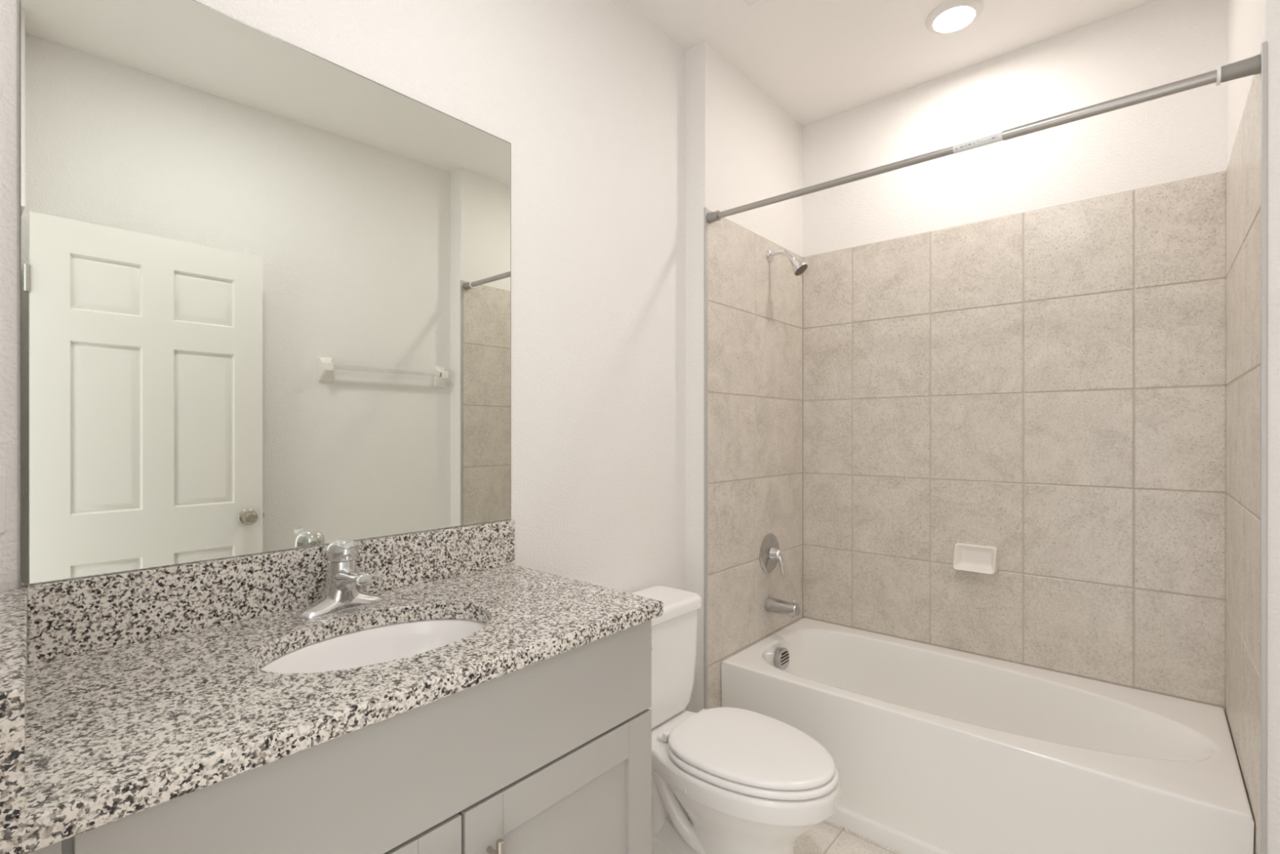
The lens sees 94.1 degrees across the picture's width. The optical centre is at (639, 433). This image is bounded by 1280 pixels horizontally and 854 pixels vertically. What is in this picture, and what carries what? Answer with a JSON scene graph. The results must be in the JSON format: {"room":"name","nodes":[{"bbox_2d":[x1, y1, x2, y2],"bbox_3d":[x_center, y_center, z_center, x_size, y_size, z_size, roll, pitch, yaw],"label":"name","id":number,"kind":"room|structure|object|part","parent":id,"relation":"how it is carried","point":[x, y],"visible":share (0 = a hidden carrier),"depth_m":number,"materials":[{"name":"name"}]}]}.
{"room":"bathroom","nodes":[
{"label":"bathroom","id":0,"kind":"room"},
{"bbox_2d":[0,0,685,710],"bbox_3d":[-0.196,-0.077,1.884,0.100,2.712,2.820,0,0,41],"label":"wall","id":1,"kind":"structure","parent":0,"point":[588,97],"depth_m":1.77,"materials":[{"name":"white paint"}]},
{"bbox_2d":[19,0,511,586],"bbox_3d":[-0.653,-0.276,1.268,0.006,1.022,0.925,0,0,41],"label":"wall mirror","id":2,"kind":"object","parent":1,"relation":"attached to","point":[265,281],"visible":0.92,"depth_m":1.14,"materials":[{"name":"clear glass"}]},
{"bbox_2d":[26,519,515,663],"bbox_3d":[-0.644,0.294,1.266,0.021,0.118,0.920,0,0,41],"label":"backsplash","id":3,"kind":"structure","parent":1,"relation":"attached to","point":[68,617],"depth_m":1.10,"materials":[{"name":"stone"}]},
{"bbox_2d":[685,41,802,712],"bbox_3d":[0.467,-0.078,2.509,0.094,2.712,0.808,0,0,41],"label":"wall","id":4,"kind":"structure","parent":0,"point":[744,309],"depth_m":2.35,"materials":[{"name":"beige tile"}]},
{"bbox_3d":[0.240,0.228,2.179,0.009,2.102,0.012,0,0,41],"label":"edge trim","id":5,"kind":"part","parent":4,"relation":"part of","materials":[{"name":"silver metal"}]},
{"bbox_2d":[759,533,785,574],"bbox_3d":[0.577,0.511,2.512,0.071,0.167,0.166,0,0,41],"label":"shower valve","id":6,"kind":"object","parent":4,"relation":"attached to","point":[770,554],"visible":1,"depth_m":2.50,"materials":[{"name":"silver metal"}]},
{"bbox_3d":[0.586,0.545,2.505,0.047,0.097,0.036,0,0,41],"label":"lever","id":7,"kind":"part","parent":6,"relation":"part of","materials":[{"name":"silver metal"}]},
{"bbox_2d":[764,596,799,618],"bbox_3d":[0.596,0.723,2.486,0.135,0.078,0.060,0,0,41],"label":"tub spout","id":8,"kind":"object","parent":4,"relation":"attached to","point":[774,605],"visible":1,"depth_m":2.46,"materials":[{"name":"silver metal"}]},
{"bbox_2d":[765,247,808,275],"bbox_3d":[0.615,-0.718,2.479,0.171,0.140,0.067,0,0,41],"label":"shower","id":9,"kind":"object","parent":4,"relation":"attached to","point":[799,267],"visible":1,"depth_m":2.46,"materials":[{"name":"silver metal"}]},
{"bbox_3d":[0.592,-0.742,2.498,0.110,0.052,0.018,0,0,41],"label":"arm","id":10,"kind":"part","parent":9,"relation":"part of","materials":[{"name":"silver metal"}]},
{"bbox_3d":[0.660,-0.669,2.440,0.049,0.040,0.059,0,0,41],"label":"nozzle plate","id":11,"kind":"part","parent":9,"relation":"part of","materials":[{"name":"grey metal"}]},
{"bbox_2d":[706,53,1261,223],"bbox_3d":[0.793,-0.791,1.734,1.411,0.043,0.040,0,0,40],"label":"shower curtain rod","id":12,"kind":"object","parent":4,"relation":"attached to","point":[1252,65],"visible":1,"depth_m":1.52,"materials":[{"name":"silver metal"}]},
{"bbox_2d":[794,819,902,853],"bbox_3d":[0.544,1.319,1.250,2.050,0.080,2.820,0,0,41],"label":"floor","id":13,"kind":"structure","parent":0,"point":[828,837],"depth_m":1.86,"materials":[{"name":"beige tile"}]},
{"bbox_2d":[26,619,651,853],"bbox_3d":[-0.468,0.833,1.061,0.551,0.894,0.956,0,0,41],"label":"vanity cabinet","id":14,"kind":"object","parent":13,"relation":"on","point":[551,755],"visible":0.5,"depth_m":0.93,"materials":[{"name":"grey paint"}]},
{"bbox_2d":[0,564,662,853],"bbox_3d":[-0.467,0.369,1.071,0.544,0.032,0.980,0,0,41],"label":"countertop","id":15,"kind":"structure","parent":14,"relation":"on","point":[116,732],"depth_m":0.83,"materials":[{"name":"stone"}]},
{"bbox_2d":[0,587,27,822],"bbox_3d":[-0.763,0.295,0.719,0.513,0.118,0.031,0,0,44],"label":"sidesplash","id":16,"kind":"object","parent":15,"relation":"on","point":[13,602],"visible":1,"depth_m":0.55,"materials":[{"name":"stone"}]},
{"bbox_2d":[293,538,384,618],"bbox_3d":[-0.574,0.283,1.178,0.132,0.140,0.172,0,0,41],"label":"faucet","id":17,"kind":"object","parent":15,"relation":"on","point":[342,593],"visible":1,"depth_m":1.17,"materials":[{"name":"silver metal"}]},
{"bbox_3d":[-0.602,0.332,1.202,0.058,0.042,0.172,0,0,41],"label":"plate","id":18,"kind":"part","parent":17,"relation":"part of","materials":[{"name":"silver metal"}]},
{"bbox_3d":[-0.598,0.234,1.198,0.065,0.040,0.058,0,0,41],"label":"handle","id":19,"kind":"part","parent":17,"relation":"part of","materials":[{"name":"silver metal"}]},
{"bbox_3d":[-0.577,0.221,1.180,0.078,0.015,0.035,0,0,41],"label":"lever","id":20,"kind":"part","parent":17,"relation":"part of","materials":[{"name":"silver metal"}]},
{"bbox_3d":[-0.563,0.295,1.169,0.103,0.060,0.049,0,0,41],"label":"spout","id":21,"kind":"part","parent":17,"relation":"part of","materials":[{"name":"silver metal"}]},
{"bbox_2d":[258,618,485,673],"bbox_3d":[-0.454,0.461,1.058,0.327,0.148,0.467,0,0,41],"label":"sink","id":22,"kind":"object","parent":15,"relation":"in","point":[391,642],"visible":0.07,"depth_m":1.18,"materials":[{"name":"white ceramic"}]},
{"bbox_3d":[-0.423,0.877,0.759,0.018,0.576,0.436,0,0,41],"label":"door","id":23,"kind":"part","parent":14,"relation":"part of","materials":[{"name":"grey paint"}]},
{"bbox_3d":[-0.229,0.715,0.944,0.037,0.150,0.012,0,0,41],"label":"handle","id":24,"kind":"part","parent":14,"relation":"part of","materials":[{"name":"silver metal"}]},
{"bbox_3d":[-0.130,0.877,1.101,0.018,0.576,0.455,0,0,41],"label":"door","id":25,"kind":"part","parent":14,"relation":"part of","materials":[{"name":"grey paint"}]},
{"bbox_2d":[630,586,839,853],"bbox_3d":[0.206,0.903,1.706,0.719,0.752,0.406,0,0,41],"label":"toilet","id":26,"kind":"object","parent":13,"relation":"on","point":[725,780],"visible":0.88,"depth_m":1.61,"materials":[{"name":"white ceramic"}]},
{"bbox_3d":[0.011,0.548,1.870,0.210,0.042,0.400,0,0,41],"label":"tank lid","id":27,"kind":"part","parent":26,"relation":"part of","materials":[{"name":"white ceramic"}]},
{"bbox_3d":[0.010,0.728,1.871,0.194,0.326,0.384,0,0,41],"label":"tank","id":28,"kind":"part","parent":26,"relation":"part of","materials":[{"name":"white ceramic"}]},
{"bbox_3d":[0.308,0.859,1.639,0.453,0.021,0.353,0,0,41],"label":"lid","id":29,"kind":"part","parent":26,"relation":"part of","materials":[{"name":"white plastic"}]},
{"bbox_3d":[0.312,0.882,1.636,0.459,0.018,0.365,0,0,41],"label":"seat","id":30,"kind":"part","parent":26,"relation":"part of","materials":[{"name":"white plastic"}]},
{"bbox_2d":[720,617,1253,853],"bbox_3d":[1.065,1.069,2.053,1.407,0.420,0.712,0,0,41],"label":"bathtub","id":31,"kind":"object","parent":13,"relation":"on","point":[934,749],"visible":0.89,"depth_m":1.82,"materials":[{"name":"white ceramic"}]},
{"bbox_2d":[624,0,1156,126],"bbox_3d":[0.544,-1.473,1.248,2.050,0.080,2.820,0,0,41],"label":"ceiling","id":32,"kind":"structure","parent":0,"point":[817,60],"depth_m":2.15,"materials":[{"name":"white paint"}]},
{"bbox_2d":[742,0,759,5],"bbox_3d":[0.376,-1.426,1.788,0.280,0.015,0.280,0,0,41],"label":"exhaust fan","id":33,"kind":"object","parent":32,"relation":"attached to","point":[748,2],"visible":1,"depth_m":1.96,"materials":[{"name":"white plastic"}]},
{"bbox_2d":[925,0,983,34],"bbox_3d":[1.077,-1.425,2.043,0.176,0.017,0.176,0,0,41],"label":"recessed light","id":34,"kind":"object","parent":32,"relation":"in","point":[949,16],"visible":1,"depth_m":2.02,"materials":[{"name":"white plastic"}]},
{"bbox_2d":[933,6,973,31],"bbox_3d":[1.077,-1.419,2.043,0.121,0.004,0.121,0,0,-45],"label":"diffuser","id":35,"kind":"object","parent":34,"relation":"attached to","point":[948,18],"depth_m":2.04,"materials":[{"name":"white plastic"}]},
{"bbox_2d":[802,0,1227,712],"bbox_3d":[1.378,-0.077,2.323,1.720,2.712,0.104,0,0,41],"label":"wall","id":36,"kind":"structure","parent":0,"point":[1016,346],"depth_m":2.20,"materials":[{"name":"beige tile"}]},
{"bbox_2d":[952,542,998,574],"bbox_3d":[1.288,0.481,2.291,0.148,0.100,0.062,0,0,41],"label":"soap dish","id":37,"kind":"object","parent":36,"relation":"attached to","point":[979,558],"visible":1,"depth_m":2.30,"materials":[{"name":"white ceramic"}]},
{"bbox_2d":[1225,0,1279,853],"bbox_3d":[1.655,-0.077,1.492,0.218,2.712,0.806,0,0,41],"label":"wall","id":38,"kind":"structure","parent":0,"point":[1252,532],"depth_m":1.35,"materials":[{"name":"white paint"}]},
{"bbox_3d":[1.317,0.229,1.257,0.009,2.102,0.010,0,0,41],"label":"edge trim","id":39,"kind":"part","parent":38,"relation":"part of","materials":[{"name":"beige tile"}]}
]}

